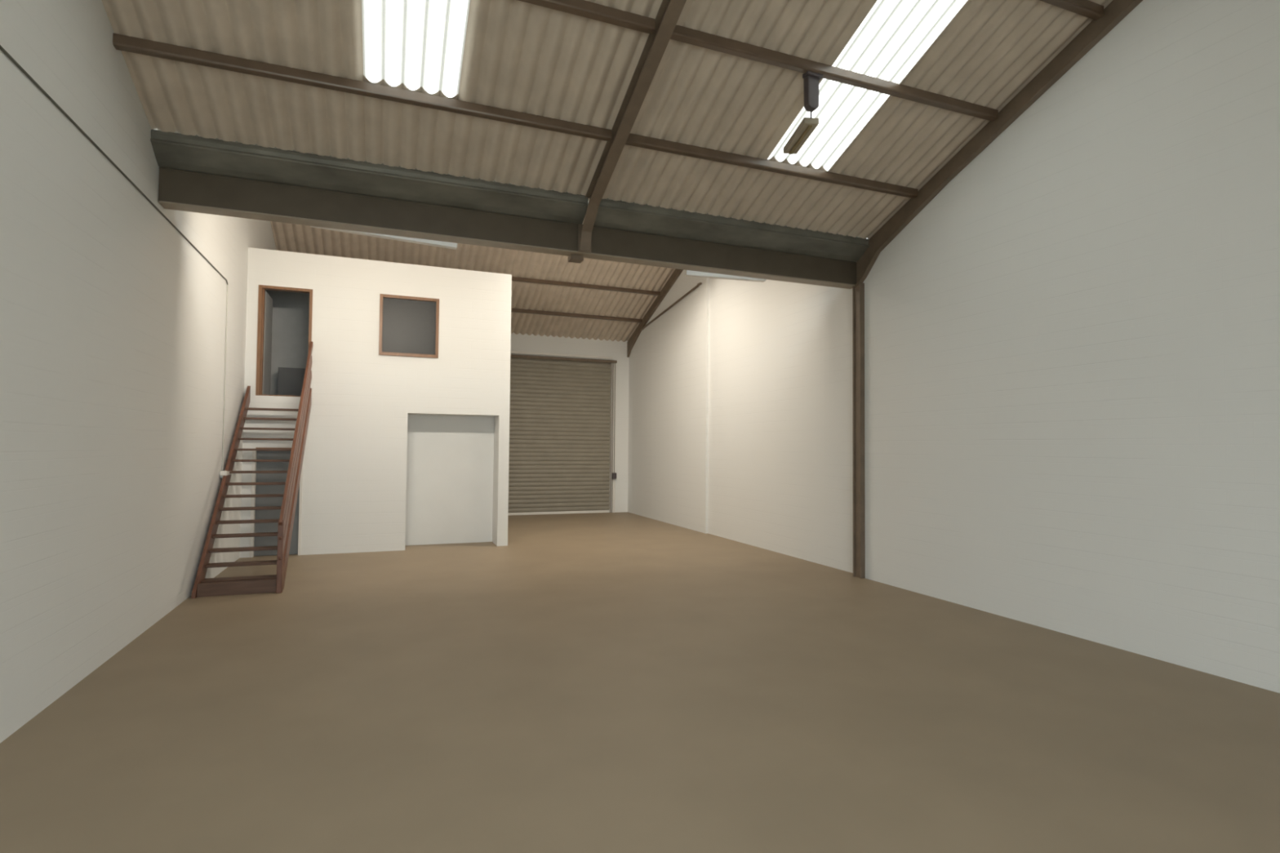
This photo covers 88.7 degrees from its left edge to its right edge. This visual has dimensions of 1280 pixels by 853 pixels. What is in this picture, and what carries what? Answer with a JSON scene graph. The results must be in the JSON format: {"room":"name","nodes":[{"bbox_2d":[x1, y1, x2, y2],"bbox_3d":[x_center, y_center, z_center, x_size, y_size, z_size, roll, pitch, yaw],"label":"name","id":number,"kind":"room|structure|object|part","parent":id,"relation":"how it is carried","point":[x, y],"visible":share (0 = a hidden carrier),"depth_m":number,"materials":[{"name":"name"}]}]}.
{"room":"empty warehouse","nodes":[
{"label":"empty warehouse","id":0,"kind":"room"},
{"bbox_2d":[0,0,276,743],"bbox_3d":[-5.386,-1.482,7.136,0.250,7.324,21.421,1,-2,-21],"label":"wall","id":1,"kind":"structure","parent":0,"point":[113,323],"depth_m":5.58,"materials":[{"name":"white paint"}]},
{"bbox_2d":[0,44,228,469],"bbox_3d":[-3.910,-0.982,3.681,0.020,2.929,13.900,1,-2,-21],"label":"conduit","id":2,"kind":"object","parent":1,"relation":"attached to","point":[2,48],"visible":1,"depth_m":6.48,"materials":[{"name":"grey metal"}]},
{"bbox_2d":[219,470,231,478],"bbox_3d":[-6.406,0.737,10.126,0.100,0.110,0.350,1,-2,-21],"label":"wall box","id":3,"kind":"object","parent":1,"relation":"attached to","point":[224,473],"visible":0.81,"depth_m":9.98,"materials":[{"name":"white plastic"}]},
{"bbox_2d":[265,289,309,395],"bbox_3d":[-6.651,-1.770,12.818,1.492,2.520,1.691,1,-2,-21],"label":"wall","id":4,"kind":"structure","parent":0,"point":[291,310],"depth_m":13.41,"materials":[{"name":"white paint"}]},
{"bbox_2d":[277,367,305,395],"bbox_3d":[-6.736,-0.826,13.306,1.040,0.658,0.430,1,-2,-21],"label":"box","id":5,"kind":"object","parent":4,"relation":"attached to","point":[290,380],"depth_m":13.00,"materials":[{"name":"grey"}]},
{"bbox_2d":[240,247,511,558],"bbox_3d":[-4.845,-0.394,12.492,4.677,5.500,0.150,1,-2,-21],"label":"wall","id":6,"kind":"structure","parent":0,"point":[355,458],"depth_m":12.31,"materials":[{"name":"white paint"}]},
{"bbox_2d":[249,447,302,557],"bbox_3d":[-6.521,1.349,11.783,0.805,1.940,0.165,1,-2,-21],"label":"door","id":7,"kind":"structure","parent":6,"relation":"in","point":[295,542],"depth_m":11.77,"materials":[{"name":"grey"}]},
{"bbox_2d":[255,284,312,396],"bbox_3d":[-6.587,-1.522,12.270,0.870,1.980,0.962,1,-2,-21],"label":"door","id":8,"kind":"structure","parent":6,"relation":"in","point":[263,354],"depth_m":11.88,"materials":[{"name":"brown wood"}]},
{"bbox_2d":[378,293,439,358],"bbox_3d":[-4.456,-1.924,12.661,1.080,1.165,0.170,1,-2,-21],"label":"window","id":9,"kind":"structure","parent":6,"relation":"in","point":[409,326],"depth_m":12.69,"materials":[{"name":"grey glass"}]},
{"bbox_2d":[404,413,497,545],"bbox_3d":[-3.827,1.030,13.251,1.913,2.720,0.601,1,-2,-21],"label":"door","id":10,"kind":"structure","parent":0,"point":[451,462],"depth_m":13.44,"materials":[{"name":"white paint"}]},
{"bbox_2d":[270,216,675,342],"bbox_3d":[-2.799,-3.858,14.043,9.877,2.173,10.551,1,-2,-21],"label":"ceiling","id":11,"kind":"structure","parent":0,"point":[293,237],"depth_m":16.80,"materials":[{"name":"beige metal"}]},
{"bbox_2d":[310,226,457,249],"bbox_3d":[-3.360,-2.880,8.693,1.814,0.833,0.100,1,-2,-21],"label":"lamp","id":12,"kind":"object","parent":11,"relation":"hanging from","point":[425,242],"visible":0.26,"depth_m":8.75,"materials":[{"name":"white plastic"}]},
{"bbox_2d":[511,307,642,322],"bbox_3d":[-3.037,-3.166,18.063,6.615,0.092,0.090,1,-2,-21],"label":"purlin","id":13,"kind":"structure","parent":11,"relation":"attached to","point":[513,310],"depth_m":18.50,"materials":[{"name":"brown paint"}]},
{"bbox_2d":[511,276,660,295],"bbox_3d":[-2.543,-3.720,16.822,6.615,0.092,0.090,1,-2,-21],"label":"purlin","id":14,"kind":"structure","parent":11,"relation":"attached to","point":[513,278],"depth_m":17.21,"materials":[{"name":"brown paint"}]},
{"bbox_2d":[684,270,765,281],"bbox_3d":[1.381,-2.775,10.534,1.433,0.843,0.100,1,-2,-21],"label":"lamp","id":15,"kind":"object","parent":11,"relation":"hanging from","point":[689,273],"visible":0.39,"depth_m":10.44,"materials":[{"name":"white plastic"}]},
{"bbox_2d":[510,332,629,512],"bbox_3d":[-4.759,-0.104,18.729,9.362,5.320,0.200,1,-2,-21],"label":"wall","id":16,"kind":"structure","parent":0,"point":[616,349],"depth_m":20.16,"materials":[{"name":"white paint"}]},
{"bbox_2d":[510,351,613,359],"bbox_3d":[-2.575,-2.137,19.475,3.710,0.070,0.100,1,-2,-21],"label":"trim","id":17,"kind":"structure","parent":16,"relation":"attached to","point":[511,352],"depth_m":19.52,"materials":[{"name":"white metal"}]},
{"bbox_2d":[507,354,617,515],"bbox_3d":[-2.541,0.249,19.453,3.850,4.700,0.280,1,-2,-21],"label":"roller shutter","id":18,"kind":"object","parent":16,"relation":"attached to","point":[559,459],"visible":0.77,"depth_m":19.59,"materials":[{"name":"beige metal"}]},
{"bbox_3d":[-2.665,2.563,19.424,3.690,0.070,0.060,1,-2,-21],"label":"rail","id":19,"kind":"part","parent":18,"relation":"part of","materials":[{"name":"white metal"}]},
{"bbox_3d":[-0.870,0.335,20.105,0.060,4.600,0.029,1,-2,-21],"label":"guide rail","id":20,"kind":"part","parent":18,"relation":"part of","materials":[{"name":"grey metal"}]},
{"bbox_3d":[-0.776,-0.266,20.089,0.014,3.400,0.016,1,-2,-21],"label":"pull chain","id":21,"kind":"part","parent":18,"relation":"part of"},
{"bbox_2d":[102,0,1112,239],"bbox_3d":[1.218,-4.019,3.706,9.877,2.184,10.510,1,-2,-21],"label":"ceiling","id":22,"kind":"structure","parent":0,"point":[518,55],"depth_m":7.07,"materials":[{"name":"grey metal"}]},
{"bbox_2d":[112,32,611,141],"bbox_3d":[-2.536,-3.420,6.745,4.702,0.102,0.085,1,-2,-21],"label":"purlin","id":23,"kind":"structure","parent":22,"relation":"attached to","point":[120,42],"depth_m":6.56,"materials":[{"name":"brown paint"}]},
{"bbox_2d":[361,0,470,97],"bbox_3d":[-1.747,-4.186,5.241,0.925,1.343,3.310,1,-2,-21],"label":"skylight","id":24,"kind":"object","parent":22,"relation":"attached to","point":[415,44],"depth_m":6.31,"materials":[{"name":"white plastic"}]},
{"bbox_2d":[519,0,654,34],"bbox_3d":[-2.061,-3.954,5.550,4.702,0.102,0.085,1,-2,-21],"label":"purlin","id":25,"kind":"structure","parent":22,"relation":"attached to","point":[584,8],"depth_m":6.18,"materials":[{"name":"brown paint"}]},
{"bbox_2d":[568,0,686,263],"bbox_3d":[0.132,-3.641,6.493,0.240,2.636,5.510,1,-2,-21],"label":"rafter","id":26,"kind":"object","parent":22,"relation":"attached to","point":[669,11],"visible":1,"depth_m":7.17,"materials":[{"name":"brown paint"}]},
{"bbox_3d":[-0.737,-2.513,8.752,0.180,0.370,0.020,1,-2,-21],"label":"plate","id":27,"kind":"part","parent":26,"relation":"part of","materials":[{"name":"brown paint"}]},
{"bbox_2d":[625,133,917,198],"bbox_3d":[1.836,-3.327,8.443,4.400,0.102,0.085,1,-2,-21],"label":"purlin","id":28,"kind":"structure","parent":22,"relation":"attached to","point":[633,140],"depth_m":8.31,"materials":[{"name":"brown paint"}]},
{"bbox_2d":[670,24,998,121],"bbox_3d":[2.311,-3.861,7.247,4.400,0.102,0.085,1,-2,-21],"label":"purlin","id":29,"kind":"structure","parent":22,"relation":"attached to","point":[681,33],"depth_m":7.11,"materials":[{"name":"brown paint"}]},
{"bbox_2d":[782,71,822,154],"bbox_3d":[1.836,-3.560,7.489,0.230,0.523,0.914,1,-2,-5],"label":"lamp","id":30,"kind":"object","parent":29,"relation":"hanging from","point":[806,126],"depth_m":7.19,"materials":[{"name":"grey metal"}]},
{"bbox_3d":[1.869,-3.607,7.129,0.200,0.451,0.138,1,-2,-21],"label":"hanging bracket","id":31,"kind":"part","parent":30,"relation":"part of","materials":[{"name":"black metal"}]},
{"bbox_2d":[767,0,967,170],"bbox_3d":[2.650,-4.093,6.948,0.925,1.343,3.310,1,-2,-21],"label":"skylight","id":32,"kind":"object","parent":22,"relation":"attached to","point":[894,35],"depth_m":7.20,"materials":[{"name":"white plastic"}]},
{"bbox_2d":[1040,0,1103,20],"bbox_3d":[2.776,-4.382,6.080,4.400,0.102,0.085,1,-2,-21],"label":"purlin","id":33,"kind":"structure","parent":22,"relation":"attached to","point":[1086,8],"depth_m":6.75,"materials":[{"name":"brown paint"}]},
{"bbox_2d":[0,511,1279,852],"bbox_3d":[-0.873,2.371,8.674,10.027,0.200,21.821,1,-2,-21],"label":"floor","id":34,"kind":"structure","parent":0,"point":[624,682],"depth_m":4.77,"materials":[{"name":"brown paint"}]},
{"bbox_2d":[191,341,313,598],"bbox_3d":[-5.873,0.335,10.208,1.032,3.878,3.366,1,-2,-21],"label":"staircase","id":35,"kind":"structure","parent":34,"relation":"on","point":[202,587],"depth_m":9.54,"materials":[{"name":"brown wood"}]},
{"bbox_3d":[-4.854,1.750,8.839,0.067,0.980,0.080,1,-2,-21],"label":"newel post","id":36,"kind":"part","parent":35,"relation":"part of","materials":[{"name":"brown wood"}]},
{"bbox_3d":[-5.426,0.434,10.387,0.030,2.996,3.351,1,-2,-21],"label":"rail","id":37,"kind":"part","parent":35,"relation":"part of","materials":[{"name":"brown wood"}]},
{"bbox_3d":[-5.423,0.164,10.396,0.030,2.996,3.351,1,-2,-21],"label":"rail","id":38,"kind":"part","parent":35,"relation":"part of","materials":[{"name":"brown wood"}]},
{"bbox_3d":[-5.417,-0.096,10.393,0.044,2.996,3.357,1,-2,-21],"label":"handrail","id":39,"kind":"part","parent":35,"relation":"part of","materials":[{"name":"brown wood"}]},
{"bbox_2d":[852,282,865,578],"bbox_3d":[3.490,0.051,10.334,0.185,4.620,0.180,1,-2,-21],"label":"column","id":40,"kind":"structure","parent":34,"relation":"on","point":[858,292],"depth_m":10.29,"materials":[{"name":"brown metal"}]},
{"bbox_2d":[158,167,856,288],"bbox_3d":[-0.890,-2.516,8.860,9.327,0.380,0.220,1,-2,-21],"label":"girder","id":41,"kind":"object","parent":40,"relation":"on","point":[178,189],"visible":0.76,"depth_m":8.27,"materials":[{"name":"metal"}]},
{"bbox_2d":[150,128,588,224],"bbox_3d":[-2.969,-2.904,7.892,4.737,0.292,0.497,1,-2,-21],"label":"gutter","id":42,"kind":"object","parent":41,"relation":"on","point":[172,150],"visible":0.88,"depth_m":7.61,"materials":[{"name":"metal"}]},
{"bbox_2d":[593,198,869,262],"bbox_3d":[1.378,-2.812,9.580,4.470,0.292,0.497,1,-2,-21],"label":"gutter","id":43,"kind":"object","parent":41,"relation":"on","point":[611,214],"visible":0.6,"depth_m":9.36,"materials":[{"name":"metal"}]},
{"bbox_2d":[854,0,1142,287],"bbox_3d":[4.411,-3.577,8.016,0.082,2.591,5.250,1,-2,-21],"label":"rafter","id":44,"kind":"object","parent":40,"relation":"on","point":[1116,11],"visible":0.92,"depth_m":8.03,"materials":[{"name":"brown paint"}]},
{"bbox_2d":[627,269,709,533],"bbox_3d":[0.739,-1.079,18.061,0.365,7.324,5.481,1,-2,-21],"label":"wall","id":45,"kind":"structure","parent":0,"point":[668,452],"depth_m":17.20,"materials":[{"name":"white paint"}]},
{"bbox_2d":[626,268,683,357],"bbox_3d":[0.594,-3.470,17.970,0.065,2.494,5.271,1,-2,-21],"label":"rafter","id":46,"kind":"object","parent":45,"relation":"attached to","point":[631,342],"visible":0.75,"depth_m":18.48,"materials":[{"name":"brown paint"}]},
{"bbox_2d":[640,282,702,329],"bbox_3d":[0.756,-3.154,17.541,0.063,0.511,3.870,1,-2,-21],"label":"bar","id":47,"kind":"object","parent":45,"relation":"attached to","point":[700,283],"visible":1,"depth_m":17.17,"materials":[{"name":"brown paint"}]},
{"bbox_2d":[707,278,853,573],"bbox_3d":[2.730,-1.221,13.030,0.300,7.320,5.344,1,-2,-21],"label":"wall","id":48,"kind":"structure","parent":0,"point":[780,371],"depth_m":12.54,"materials":[{"name":"white paint"}]},
{"bbox_2d":[862,0,1279,693],"bbox_3d":[5.570,-1.371,5.584,0.400,7.196,10.596,1,-2,-21],"label":"wall","id":49,"kind":"structure","parent":0,"point":[1072,349],"depth_m":6.78,"materials":[{"name":"white paint"}]},
{"bbox_2d":[153,128,857,237],"bbox_3d":[-0.799,-3.201,8.856,9.877,0.050,0.570,1,-2,-21],"label":"trim","id":50,"kind":"structure","parent":49,"relation":"attached to","point":[154,128],"depth_m":8.33,"materials":[{"name":"metal"}]}
]}

